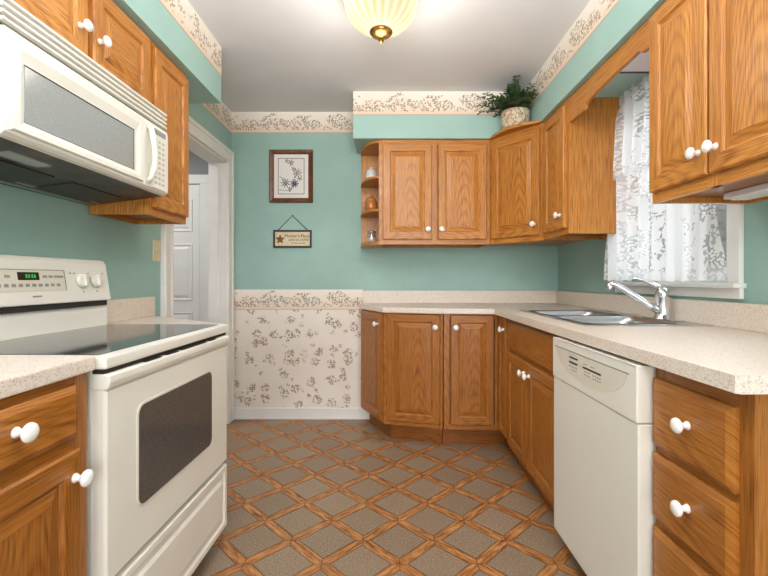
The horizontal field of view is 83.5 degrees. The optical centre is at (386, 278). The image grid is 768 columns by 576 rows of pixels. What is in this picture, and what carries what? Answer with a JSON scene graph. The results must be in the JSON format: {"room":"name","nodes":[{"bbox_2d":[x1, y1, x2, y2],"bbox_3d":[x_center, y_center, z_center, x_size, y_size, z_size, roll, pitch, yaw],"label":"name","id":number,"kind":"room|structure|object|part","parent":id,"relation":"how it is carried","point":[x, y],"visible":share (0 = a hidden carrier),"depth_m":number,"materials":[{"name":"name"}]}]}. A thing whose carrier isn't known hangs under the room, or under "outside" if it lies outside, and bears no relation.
{"room":"kitchen","nodes":[
{"label":"kitchen","id":0,"kind":"room"},
{"bbox_2d":[0,103,231,315],"bbox_3d":[-1.290,-0.107,1.050,0.120,2.425,4.700,0,0,0],"label":"wall","id":1,"kind":"structure","parent":0,"point":[35,224],"depth_m":1.77,"materials":[{"name":"green paint"}]},
{"bbox_2d":[13,0,149,101],"bbox_3d":[-1.078,-0.840,1.399,0.298,0.314,0.739,0,0,0],"label":"upper cabinet","id":2,"kind":"object","parent":1,"relation":"attached to","point":[99,29],"visible":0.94,"depth_m":1.46,"materials":[{"name":"brown wood"}]},
{"bbox_3d":[-0.975,-0.839,1.217,0.019,0.288,0.350,0,0,0],"label":"door","id":3,"kind":"part","parent":2,"relation":"part of","materials":[{"name":"brown wood"}]},
{"bbox_2d":[0,0,167,204],"bbox_3d":[-1.043,-0.490,1.389,0.368,0.380,0.754,0,0,0],"label":"microwave","id":4,"kind":"object","parent":2,"relation":"attached to","point":[71,130],"visible":1,"depth_m":1.26,"materials":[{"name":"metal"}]},
{"bbox_3d":[-1.187,-0.306,1.389,0.040,0.012,0.714,0,0,0],"label":"rail","id":5,"kind":"part","parent":4,"relation":"part of","materials":[{"name":"black metal"}]},
{"bbox_3d":[-0.896,-0.476,1.302,0.006,0.238,0.556,0,0,0],"label":"door frame","id":6,"kind":"part","parent":4,"relation":"part of","materials":[{"name":"white plastic"}]},
{"bbox_3d":[-0.882,-0.471,1.615,0.046,0.223,0.024,0,0,0],"label":"handle","id":7,"kind":"part","parent":4,"relation":"part of","materials":[{"name":"white plastic"}]},
{"bbox_3d":[-0.901,-0.473,1.700,0.008,0.240,0.109,0,0,0],"label":"control panel","id":8,"kind":"part","parent":4,"relation":"part of","materials":[{"name":"white plastic"}]},
{"bbox_3d":[-0.947,-0.797,1.352,0.036,0.037,0.037,0,0,0],"label":"knob","id":9,"kind":"part","parent":2,"relation":"part of","materials":[{"name":"white ceramic"}]},
{"bbox_3d":[-0.947,-0.797,1.444,0.036,0.037,0.037,0,0,0],"label":"knob","id":10,"kind":"part","parent":2,"relation":"part of","materials":[{"name":"white ceramic"}]},
{"bbox_3d":[-0.975,-0.839,1.587,0.019,0.288,0.339,0,0,0],"label":"door","id":11,"kind":"part","parent":2,"relation":"part of","materials":[{"name":"brown wood"}]},
{"bbox_2d":[107,296,154,322],"bbox_3d":[-1.216,0.141,2.015,0.020,0.100,0.450,0,0,0],"label":"backsplash","id":12,"kind":"structure","parent":1,"relation":"attached to","point":[140,307],"depth_m":2.01,"materials":[{"name":"laminate"}]},
{"bbox_2d":[89,39,188,223],"bbox_3d":[-1.096,-0.632,1.937,0.262,0.730,0.335,0,0,0],"label":"upper cabinet","id":13,"kind":"object","parent":1,"relation":"attached to","point":[169,86],"visible":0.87,"depth_m":1.93,"materials":[{"name":"brown wood"}]},
{"bbox_3d":[-0.975,-0.635,1.946,0.019,0.670,0.301,0,0,0],"label":"door","id":14,"kind":"part","parent":13,"relation":"part of","materials":[{"name":"brown wood"}]},
{"bbox_2d":[153,240,159,261],"bbox_3d":[-1.222,-0.150,2.290,0.014,0.114,0.070,0,0,0],"label":"light switch","id":15,"kind":"object","parent":1,"relation":"attached to","point":[156,243],"visible":1,"depth_m":2.28,"materials":[{"name":"beige plastic"}]},
{"bbox_2d":[160,116,233,423],"bbox_3d":[-1.276,0.057,2.853,0.157,2.097,1.047,0,0,0],"label":"trim","id":16,"kind":"structure","parent":1,"relation":"attached to","point":[220,159],"depth_m":3.26,"materials":[{"name":"white paint"}]},
{"bbox_2d":[200,101,231,132],"bbox_3d":[-1.229,-1.238,2.925,0.001,0.165,0.950,0,0,0],"label":"trim","id":17,"kind":"structure","parent":1,"relation":"attached to","point":[220,111],"depth_m":3.19,"materials":[{"name":"beige paper"}]},
{"bbox_2d":[112,0,220,102],"bbox_3d":[-1.087,-1.160,0.575,0.284,0.320,3.750,0,0,0],"label":"wall","id":18,"kind":"structure","parent":0,"point":[150,16],"depth_m":1.95,"materials":[{"name":"teal paint"}]},
{"bbox_2d":[159,0,220,74],"bbox_3d":[-0.944,-1.238,0.576,0.001,0.165,3.751,0,0,0],"label":"trim","id":19,"kind":"structure","parent":18,"relation":"attached to","point":[182,11],"depth_m":2.12,"materials":[{"name":"beige paper"}]},
{"bbox_2d":[189,151,207,184],"bbox_3d":[-2.200,-0.107,4.050,2.000,2.425,0.100,0,0,0],"label":"wall","id":20,"kind":"structure","parent":0,"point":[197,165],"depth_m":4.00,"materials":[{"name":"grey paint"}]},
{"bbox_2d":[174,185,199,320],"bbox_3d":[-2.110,0.113,3.948,0.760,1.965,0.100,0,0,0],"label":"door","id":21,"kind":"structure","parent":20,"relation":"in","point":[186,236],"depth_m":3.97,"materials":[{"name":"white paint"}]},
{"bbox_3d":[-1.925,-0.585,3.963,0.265,0.300,0.008,0,0,0],"label":"panel","id":22,"kind":"part","parent":21,"relation":"part of","materials":[{"name":"white paint"}]},
{"bbox_3d":[-1.925,-0.062,3.963,0.265,0.525,0.008,0,0,0],"label":"panel","id":23,"kind":"part","parent":21,"relation":"part of","materials":[{"name":"white paint"}]},
{"bbox_3d":[-1.925,0.605,3.963,0.265,0.600,0.008,0,0,0],"label":"panel","id":24,"kind":"part","parent":21,"relation":"part of","materials":[{"name":"white paint"}]},
{"bbox_2d":[189,175,207,321],"bbox_3d":[-2.110,0.070,3.984,0.930,2.070,0.030,0,0,0],"label":"trim","id":25,"kind":"structure","parent":20,"relation":"attached to","point":[202,180],"depth_m":3.97,"materials":[{"name":"white paint"}]},
{"bbox_2d":[191,420,586,575],"bbox_3d":[-0.849,1.130,1.400,4.703,0.050,5.400,0,0,0],"label":"floor","id":26,"kind":"structure","parent":0,"point":[305,497],"depth_m":2.07,"materials":[{"name":"tile"}]},
{"bbox_2d":[0,372,93,575],"bbox_3d":[-0.939,0.662,0.805,0.575,0.886,0.412,0,0,0],"label":"base cabinet","id":27,"kind":"object","parent":26,"relation":"on","point":[45,477],"visible":0.98,"depth_m":0.87,"materials":[{"name":"brown wood"}]},
{"bbox_3d":[-0.669,0.284,0.795,0.036,0.037,0.037,0,0,0],"label":"knob","id":28,"kind":"part","parent":27,"relation":"part of","materials":[{"name":"white ceramic"}]},
{"bbox_3d":[-0.697,0.295,0.797,0.019,0.116,0.334,0,0,0],"label":"drawer","id":29,"kind":"part","parent":27,"relation":"part of","materials":[{"name":"brown wood"}]},
{"bbox_3d":[-0.697,0.684,0.799,0.019,0.612,0.338,0,0,0],"label":"door","id":30,"kind":"part","parent":27,"relation":"part of","materials":[{"name":"brown wood"}]},
{"bbox_2d":[0,355,94,398],"bbox_3d":[-0.958,0.148,0.815,0.536,0.136,0.406,0,0,0],"label":"countertop","id":31,"kind":"structure","parent":27,"relation":"on","point":[18,373],"depth_m":0.90,"materials":[{"name":"laminate"}]},
{"bbox_3d":[-0.669,0.438,0.946,0.036,0.037,0.037,0,0,0],"label":"knob","id":32,"kind":"part","parent":27,"relation":"part of","materials":[{"name":"white ceramic"}]},
{"bbox_2d":[0,254,229,575],"bbox_3d":[-0.928,0.514,1.400,0.548,1.182,0.746,0,0,2],"label":"range","id":33,"kind":"object","parent":26,"relation":"on","point":[157,393],"visible":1,"depth_m":1.32,"materials":[{"name":"white metal"}]},
{"bbox_3d":[-1.155,0.005,1.317,0.014,0.070,0.435,0,0,2],"label":"touch panel","id":34,"kind":"part","parent":33,"relation":"part of","materials":[{"name":"white plastic"}]},
{"bbox_3d":[-1.172,0.004,1.400,0.060,0.162,0.732,0,0,2],"label":"control panel","id":35,"kind":"part","parent":33,"relation":"part of","materials":[{"name":"white metal"}]},
{"bbox_3d":[-1.139,0.005,1.614,0.014,0.056,0.056,-9,0,2],"label":"control knob","id":36,"kind":"part","parent":33,"relation":"part of","materials":[{"name":"white plastic"}]},
{"bbox_3d":[-1.138,0.005,1.687,0.014,0.056,0.056,-9,0,2],"label":"control knob","id":37,"kind":"part","parent":33,"relation":"part of","materials":[{"name":"white plastic"}]},
{"bbox_2d":[0,324,227,368],"bbox_3d":[-0.921,0.201,1.403,0.542,0.033,0.754,0,0,0],"label":"cooktop","id":38,"kind":"object","parent":33,"relation":"in","point":[113,346],"depth_m":1.31,"materials":[{"name":"ceramic"}]},
{"bbox_3d":[-0.681,0.503,1.396,0.034,0.472,0.730,0,0,2],"label":"oven door","id":39,"kind":"part","parent":33,"relation":"part of","materials":[{"name":"white metal"}]},
{"bbox_3d":[-0.676,0.248,1.396,0.044,0.038,0.732,0,0,2],"label":"handle","id":40,"kind":"part","parent":33,"relation":"part of","materials":[{"name":"white metal"}]},
{"bbox_3d":[-0.681,0.881,1.396,0.034,0.252,0.730,0,0,2],"label":"storage drawer","id":41,"kind":"part","parent":33,"relation":"part of","materials":[{"name":"white metal"}]},
{"bbox_2d":[361,309,442,442],"bbox_3d":[0.088,0.667,3.087,0.567,0.876,0.621,0,0,0],"label":"base cabinet","id":42,"kind":"object","parent":26,"relation":"on","point":[402,353],"visible":0.98,"depth_m":2.88,"materials":[{"name":"brown wood"}]},
{"bbox_3d":[-0.112,0.604,3.095,0.019,0.733,0.356,0,0,-26],"label":"door","id":43,"kind":"part","parent":42,"relation":"part of","materials":[{"name":"brown wood"}]},
{"bbox_3d":[0.173,0.594,2.862,0.362,0.722,0.019,0,0,15],"label":"door","id":44,"kind":"part","parent":42,"relation":"part of","materials":[{"name":"brown wood"}]},
{"bbox_2d":[442,314,516,457],"bbox_3d":[0.862,0.667,2.993,0.977,0.876,0.809,0,0,0],"label":"base cabinet","id":45,"kind":"object","parent":26,"relation":"on","point":[475,346],"visible":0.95,"depth_m":2.79,"materials":[{"name":"brown wood"}]},
{"bbox_3d":[0.554,0.592,2.799,0.279,0.717,0.019,0,0,3],"label":"door","id":46,"kind":"part","parent":45,"relation":"part of","materials":[{"name":"brown wood"}]},
{"bbox_3d":[0.724,0.599,2.685,0.019,0.723,0.170,0,0,0],"label":"door","id":47,"kind":"part","parent":45,"relation":"part of","materials":[{"name":"brown wood"}]},
{"bbox_2d":[360,291,767,393],"bbox_3d":[0.571,0.159,2.122,1.558,0.136,2.551,0,0,0],"label":"countertop","id":48,"kind":"structure","parent":45,"relation":"on","point":[731,355],"depth_m":1.63,"materials":[{"name":"laminate"}]},
{"bbox_2d":[519,310,713,325],"bbox_3d":[1.058,0.271,2.167,0.520,0.171,0.863,0,0,0],"label":"sink","id":49,"kind":"object","parent":48,"relation":"in","point":[580,317],"visible":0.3,"depth_m":2.14,"materials":[{"name":"silver metal"}]},
{"bbox_3d":[1.025,0.271,2.368,0.380,0.171,0.365,0,0,0],"label":"bowl","id":50,"kind":"part","parent":49,"relation":"part of","materials":[{"name":"silver metal"}]},
{"bbox_3d":[1.025,0.271,1.968,0.380,0.171,0.365,0,0,0],"label":"bowl","id":51,"kind":"part","parent":49,"relation":"part of","materials":[{"name":"silver metal"}]},
{"bbox_2d":[606,276,685,321],"bbox_3d":[1.177,0.086,1.985,0.269,0.200,0.220,0,0,0],"label":"faucet","id":52,"kind":"object","parent":48,"relation":"on","point":[661,308],"visible":1,"depth_m":1.98,"materials":[{"name":"silver metal"}]},
{"bbox_3d":[1.159,0.087,2.012,0.229,0.159,0.036,0,0,15],"label":"spout","id":53,"kind":"part","parent":52,"relation":"part of","materials":[{"name":"silver metal"}]},
{"bbox_3d":[1.211,0.025,1.992,0.142,0.078,0.032,0,0,7],"label":"lever","id":54,"kind":"part","parent":52,"relation":"part of","materials":[{"name":"silver metal"}]},
{"bbox_3d":[1.272,0.183,1.985,0.064,0.006,0.220,0,0,0],"label":"deck plate","id":55,"kind":"part","parent":52,"relation":"part of","materials":[{"name":"silver metal"}]},
{"bbox_2d":[507,319,561,513],"bbox_3d":[1.014,0.667,2.176,0.672,0.876,0.819,0,0,0],"label":"base cabinet","id":56,"kind":"object","parent":26,"relation":"on","point":[530,377],"visible":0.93,"depth_m":2.12,"materials":[{"name":"brown wood"}]},
{"bbox_3d":[0.724,0.702,2.383,0.019,0.546,0.356,0,0,0],"label":"door","id":57,"kind":"part","parent":56,"relation":"part of","materials":[{"name":"brown wood"}]},
{"bbox_3d":[0.696,0.490,2.238,0.036,0.037,0.037,0,0,0],"label":"knob","id":58,"kind":"part","parent":56,"relation":"part of","materials":[{"name":"white ceramic"}]},
{"bbox_3d":[0.696,0.490,2.158,0.036,0.037,0.037,0,0,0],"label":"knob","id":59,"kind":"part","parent":56,"relation":"part of","materials":[{"name":"white ceramic"}]},
{"bbox_3d":[0.724,0.331,2.179,0.019,0.163,0.763,0,0,0],"label":"drawer","id":60,"kind":"part","parent":56,"relation":"part of","materials":[{"name":"brown wood"}]},
{"bbox_3d":[0.724,0.702,1.996,0.019,0.546,0.397,0,0,0],"label":"door","id":61,"kind":"part","parent":56,"relation":"part of","materials":[{"name":"brown wood"}]},
{"bbox_2d":[553,337,655,575],"bbox_3d":[0.979,0.671,1.468,0.602,0.868,0.592,0,0,0],"label":"dishwasher","id":62,"kind":"object","parent":26,"relation":"on","point":[604,447],"visible":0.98,"depth_m":1.35,"materials":[{"name":"white plastic"}]},
{"bbox_3d":[0.704,0.316,1.468,0.048,0.158,0.592,0,0,0],"label":"control panel","id":63,"kind":"part","parent":62,"relation":"part of","materials":[{"name":"white plastic"}]},
{"bbox_2d":[653,368,767,575],"bbox_3d":[1.014,0.667,1.014,0.672,0.876,0.314,0,0,0],"label":"base cabinet","id":64,"kind":"object","parent":26,"relation":"on","point":[710,458],"visible":0.99,"depth_m":0.96,"materials":[{"name":"brown wood"}]},
{"bbox_3d":[0.696,0.545,1.021,0.036,0.037,0.037,0,0,0],"label":"knob","id":65,"kind":"part","parent":64,"relation":"part of","materials":[{"name":"white ceramic"}]},
{"bbox_3d":[0.696,0.348,1.021,0.036,0.037,0.037,0,0,0],"label":"knob","id":66,"kind":"part","parent":64,"relation":"part of","materials":[{"name":"white ceramic"}]},
{"bbox_3d":[0.724,0.755,1.030,0.019,0.176,0.272,0,0,0],"label":"drawer","id":67,"kind":"part","parent":64,"relation":"part of","materials":[{"name":"brown wood"}]},
{"bbox_3d":[0.724,0.556,1.030,0.019,0.178,0.272,0,0,0],"label":"drawer","id":68,"kind":"part","parent":64,"relation":"part of","materials":[{"name":"brown wood"}]},
{"bbox_3d":[0.724,0.357,1.030,0.019,0.181,0.272,0,0,0],"label":"drawer","id":69,"kind":"part","parent":64,"relation":"part of","materials":[{"name":"brown wood"}]},
{"bbox_3d":[-0.983,0.667,1.995,0.486,0.876,0.410,0,0,0],"label":"base cabinet","id":70,"kind":"object","parent":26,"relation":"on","visible":0},
{"bbox_2d":[107,296,219,323],"bbox_3d":[-0.961,0.159,2.019,0.532,0.136,0.459,0,0,0],"label":"countertop","id":71,"kind":"structure","parent":70,"relation":"on","point":[140,310],"depth_m":1.98,"materials":[{"name":"laminate"}]},
{"bbox_2d":[188,0,589,111],"bbox_3d":[-0.849,-1.345,1.400,4.703,0.050,5.400,0,0,0],"label":"ceiling","id":72,"kind":"structure","parent":0,"point":[277,55],"depth_m":2.46,"materials":[{"name":"paint"}]},
{"bbox_2d":[344,0,417,43],"bbox_3d":[-0.027,-1.194,1.950,0.337,0.252,0.337,0,0,0],"label":"ceiling light","id":73,"kind":"object","parent":72,"relation":"attached to","point":[380,20],"visible":1,"depth_m":1.89,"materials":[{"name":"beige glass"}]},
{"bbox_2d":[232,133,557,290],"bbox_3d":[0.077,-0.107,3.460,2.852,2.425,0.120,0,0,0],"label":"wall","id":74,"kind":"structure","parent":0,"point":[336,259],"depth_m":3.40,"materials":[{"name":"green paint"}]},
{"bbox_2d":[269,150,312,202],"bbox_3d":[-0.756,-0.811,3.389,0.343,0.416,0.020,0,0,0],"label":"framed picture","id":75,"kind":"object","parent":74,"relation":"attached to","point":[290,171],"visible":1,"depth_m":3.39,"materials":[{"name":"brown wood"}]},
{"bbox_2d":[278,159,303,193],"bbox_3d":[-0.756,-0.811,3.393,0.202,0.278,0.002,0,0,0],"label":"print","id":76,"kind":"object","parent":75,"relation":"attached to","point":[290,171],"depth_m":3.39,"materials":[{"name":"white paper"}]},
{"bbox_2d":[232,112,352,132],"bbox_3d":[-0.733,-1.238,3.399,0.992,0.165,0.001,0,0,0],"label":"trim","id":77,"kind":"structure","parent":74,"relation":"attached to","point":[242,122],"depth_m":3.40,"materials":[{"name":"beige paper"}]},
{"bbox_2d":[273,215,311,247],"bbox_3d":[-0.745,-0.376,3.391,0.302,0.258,0.016,0,0,0],"label":"hanging sign","id":78,"kind":"object","parent":74,"relation":"hanging from","point":[281,238],"visible":1,"depth_m":3.39,"materials":[{"name":"beige wood"}]},
{"bbox_3d":[-0.745,-0.317,3.391,0.302,0.139,0.016,0,0,0],"label":"frame","id":79,"kind":"part","parent":78,"relation":"part of","materials":[{"name":"black wood"}]},
{"bbox_2d":[234,310,361,407],"bbox_3d":[-0.665,0.672,3.399,1.130,0.866,0.001,0,0,0],"label":"wallpaper","id":80,"kind":"structure","parent":74,"relation":"attached to","point":[283,358],"depth_m":3.40,"materials":[{"name":"paper"}]},
{"bbox_2d":[234,289,362,309],"bbox_3d":[-0.710,0.163,3.399,1.040,0.160,0.001,0,0,0],"label":"trim","id":81,"kind":"structure","parent":74,"relation":"attached to","point":[244,299],"depth_m":3.40,"materials":[{"name":"beige paper"}]},
{"bbox_2d":[234,408,368,419],"bbox_3d":[-0.680,1.061,3.389,1.100,0.088,0.021,0,0,0],"label":"baseboard","id":82,"kind":"structure","parent":74,"relation":"attached to","point":[239,413],"depth_m":3.39,"materials":[{"name":"white paint"}]},
{"bbox_2d":[361,140,379,247],"bbox_3d":[-0.132,-0.617,3.228,0.148,0.743,0.335,0,0,0],"label":"corner shelf","id":83,"kind":"object","parent":74,"relation":"attached to","point":[369,151],"visible":0.91,"depth_m":3.38,"materials":[{"name":"brown wood"}]},
{"bbox_2d":[362,195,378,210],"bbox_3d":[-0.120,-0.568,3.235,0.108,0.133,0.096,0,0,41],"label":"copper pot","id":84,"kind":"object","parent":83,"relation":"on","point":[371,203],"visible":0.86,"depth_m":3.20,"materials":[{"name":"metal"}]},
{"bbox_3d":[-0.120,-0.549,3.235,0.096,0.096,0.096,0,0,0],"label":"pot","id":85,"kind":"part","parent":84,"relation":"part of","materials":[{"name":"orange metal"}]},
{"bbox_2d":[365,167,376,177],"bbox_3d":[-0.118,-0.788,3.235,0.088,0.106,0.088,0,0,0],"label":"jar","id":86,"kind":"object","parent":83,"relation":"on","point":[371,172],"visible":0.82,"depth_m":3.20,"materials":[{"name":"white ceramic"}]},
{"bbox_2d":[367,231,375,241],"bbox_3d":[-0.116,-0.317,3.235,0.074,0.094,0.074,0,0,0],"label":"glass jar","id":87,"kind":"object","parent":83,"relation":"on","point":[369,239],"visible":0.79,"depth_m":3.21,"materials":[{"name":"clear glass"}]},
{"bbox_2d":[379,140,489,247],"bbox_3d":[0.337,-0.617,3.195,0.789,0.743,0.400,0,0,0],"label":"upper cabinet","id":88,"kind":"object","parent":74,"relation":"attached to","point":[433,193],"visible":1,"depth_m":3.03,"materials":[{"name":"brown wood"}]},
{"bbox_3d":[0.143,-0.618,3.041,0.347,0.675,0.019,0,0,0],"label":"door","id":89,"kind":"part","parent":88,"relation":"part of","materials":[{"name":"brown wood"}]},
{"bbox_3d":[0.533,-0.618,3.041,0.343,0.675,0.019,0,0,0],"label":"door","id":90,"kind":"part","parent":88,"relation":"part of","materials":[{"name":"brown wood"}]},
{"bbox_2d":[353,0,665,153],"bbox_3d":[0.558,-1.155,1.050,1.590,0.330,4.700,0,0,0],"label":"wall","id":91,"kind":"structure","parent":0,"point":[627,16],"depth_m":2.48,"materials":[{"name":"teal paint"}]},
{"bbox_2d":[353,91,508,114],"bbox_3d":[0.363,-1.238,3.026,1.203,0.165,0.001,0,0,0],"label":"trim","id":92,"kind":"structure","parent":91,"relation":"attached to","point":[364,102],"depth_m":3.03,"materials":[{"name":"beige paper"}]},
{"bbox_2d":[525,0,619,108],"bbox_3d":[0.964,-1.238,0.864,0.001,0.165,4.327,0,0,0],"label":"trim","id":93,"kind":"structure","parent":91,"relation":"attached to","point":[595,12],"depth_m":2.23,"materials":[{"name":"beige paper"}]},
{"bbox_2d":[620,51,648,72],"bbox_3d":[1.180,-0.979,1.833,0.310,0.022,0.385,0,0,0],"label":"ceiling light panel","id":94,"kind":"object","parent":91,"relation":"attached to","point":[640,64],"visible":0.18,"depth_m":1.96,"materials":[{"name":"white plastic"}]},
{"bbox_2d":[558,89,767,304],"bbox_3d":[1.428,-0.107,1.050,0.150,2.425,4.700,0,0,0],"label":"wall","id":95,"kind":"structure","parent":0,"point":[580,263],"depth_m":1.93,"materials":[{"name":"green paint"}]},
{"bbox_2d":[490,120,582,244],"bbox_3d":[1.034,-0.626,3.046,0.628,0.762,0.699,0,0,0],"label":"upper cabinet","id":96,"kind":"object","parent":95,"relation":"attached to","point":[516,151],"visible":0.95,"depth_m":2.85,"materials":[{"name":"brown wood"}]},
{"bbox_2d":[477,75,539,128],"bbox_3d":[0.782,-1.160,2.818,0.357,0.305,0.408,0,0,0],"label":"potted fern","id":97,"kind":"object","parent":96,"relation":"on","point":[515,111],"visible":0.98,"depth_m":2.83,"materials":[{"name":"plant"}]},
{"bbox_2d":[501,107,529,128],"bbox_3d":[0.866,-1.066,2.900,0.188,0.117,0.188,0,0,0],"label":"pot","id":98,"kind":"object","parent":97,"relation":"attached to","point":[511,116],"depth_m":2.83,"materials":[{"name":"beige ceramic"}]},
{"bbox_3d":[0.853,-0.619,2.875,0.019,0.677,0.377,0,0,-37],"label":"door","id":99,"kind":"part","parent":96,"relation":"part of","materials":[{"name":"brown wood"}]},
{"bbox_3d":[0.926,-0.350,2.734,0.036,0.037,0.037,0,0,-37],"label":"knob","id":100,"kind":"part","parent":96,"relation":"part of","materials":[{"name":"white ceramic"}]},
{"bbox_2d":[363,291,767,332],"bbox_3d":[0.580,0.141,2.122,1.540,0.100,2.551,0,0,0],"label":"backsplash","id":101,"kind":"structure","parent":95,"relation":"attached to","point":[742,316],"depth_m":2.58,"materials":[{"name":"laminate"}]},
{"bbox_2d":[543,97,628,239],"bbox_3d":[1.143,-0.618,2.525,0.415,0.740,0.371,0,0,0],"label":"upper cabinet","id":102,"kind":"object","parent":95,"relation":"attached to","point":[579,187],"visible":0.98,"depth_m":2.34,"materials":[{"name":"brown wood"}]},
{"bbox_3d":[0.981,-0.620,2.525,0.019,0.674,0.309,0,0,0],"label":"door","id":103,"kind":"part","parent":102,"relation":"part of","materials":[{"name":"brown wood"}]},
{"bbox_3d":[0.953,-0.358,2.415,0.036,0.037,0.037,0,0,0],"label":"knob","id":104,"kind":"part","parent":102,"relation":"part of","materials":[{"name":"white ceramic"}]},
{"bbox_2d":[615,94,746,298],"bbox_3d":[1.383,-0.439,2.075,0.160,1.032,0.914,0,0,0],"label":"window","id":105,"kind":"structure","parent":95,"relation":"in","point":[734,288],"depth_m":1.68,"materials":[{"name":"white paint"}]},
{"bbox_3d":[1.378,0.046,2.075,0.150,0.061,0.914,0,0,0],"label":"sill","id":106,"kind":"part","parent":105,"relation":"part of","materials":[{"name":"white paint"}]},
{"bbox_3d":[1.443,-0.440,2.075,0.040,0.910,0.770,0,0,0],"label":"sash","id":107,"kind":"part","parent":105,"relation":"part of","materials":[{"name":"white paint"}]},
{"bbox_2d":[649,0,767,203],"bbox_3d":[1.143,-0.634,1.302,0.415,0.708,0.605,0,0,0],"label":"upper cabinet","id":108,"kind":"object","parent":95,"relation":"attached to","point":[708,59],"visible":0.99,"depth_m":1.32,"materials":[{"name":"brown wood"}]},
{"bbox_2d":[569,19,648,122],"bbox_3d":[1.000,-0.918,1.972,0.019,0.136,0.735,0,0,0],"label":"valance board","id":109,"kind":"object","parent":108,"relation":"attached to","point":[638,43],"visible":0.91,"depth_m":1.92,"materials":[{"name":"brown wood"}]},
{"bbox_3d":[0.981,-0.644,1.454,0.019,0.651,0.286,0,0,0],"label":"door","id":110,"kind":"part","parent":108,"relation":"part of","materials":[{"name":"brown wood"}]},
{"bbox_3d":[0.953,-0.392,1.341,0.036,0.037,0.037,0,0,0],"label":"knob","id":111,"kind":"part","parent":108,"relation":"part of","materials":[{"name":"white ceramic"}]},
{"bbox_3d":[0.953,-0.392,1.271,0.036,0.037,0.037,0,0,0],"label":"knob","id":112,"kind":"part","parent":108,"relation":"part of","materials":[{"name":"white ceramic"}]},
{"bbox_3d":[0.981,-0.644,1.153,0.019,0.651,0.295,0,0,0],"label":"door","id":113,"kind":"part","parent":108,"relation":"part of","materials":[{"name":"brown wood"}]},
{"bbox_2d":[723,182,767,199],"bbox_3d":[1.220,-0.286,1.280,0.080,0.028,0.460,0,0,0],"label":"light","id":114,"kind":"object","parent":108,"relation":"attached to","point":[761,190],"visible":1,"depth_m":1.42,"materials":[{"name":"white plastic"}]},
{"bbox_2d":[731,190,767,199],"bbox_3d":[1.220,-0.276,1.280,0.060,0.006,0.420,0,0,0],"label":"diffuser","id":115,"kind":"object","parent":114,"relation":"attached to","point":[743,194],"depth_m":1.42,"materials":[{"name":"white plastic"}]},
{"label":"outside","id":116,"kind":"structure","parent":0,"visible":0},
{"bbox_3d":[5.256,1.530,2.000,7.487,0.050,16.000,0,0,0],"label":"ground","id":117,"kind":"structure","parent":116,"visible":0},
{"bbox_2d":[650,204,726,265],"bbox_3d":[3.480,0.122,5.486,2.147,2.838,4.915,0,0,0],"label":"shrubbery","id":118,"kind":"object","parent":117,"relation":"on","point":[721,209],"visible":0.02,"depth_m":4.16,"materials":[{"name":"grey plant"}]},
{"bbox_3d":[1.304,-0.557,2.018,0.056,0.010,0.805,0,0,0],"label":"curtain rod","id":119,"kind":"object","parent":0,"visible":0},
{"bbox_2d":[603,156,727,281],"bbox_3d":[1.235,-0.285,2.013,0.067,0.597,0.885,0,0,1],"label":"cafe curtain","id":120,"kind":"object","parent":119,"relation":"hanging from","point":[624,259],"visible":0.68,"depth_m":1.99,"materials":[{"name":"white fabric"}]},
{"bbox_3d":[1.310,-0.945,1.963,0.044,0.010,0.695,0,0,0],"label":"curtain rod","id":121,"kind":"object","parent":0,"visible":0},
{"bbox_2d":[613,76,648,170],"bbox_3d":[1.255,-0.783,2.010,0.065,0.395,0.770,0,0,0],"label":"valance curtain","id":122,"kind":"object","parent":121,"relation":"hanging from","point":[630,144],"visible":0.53,"depth_m":2.19,"materials":[{"name":"white fabric"}]}
]}

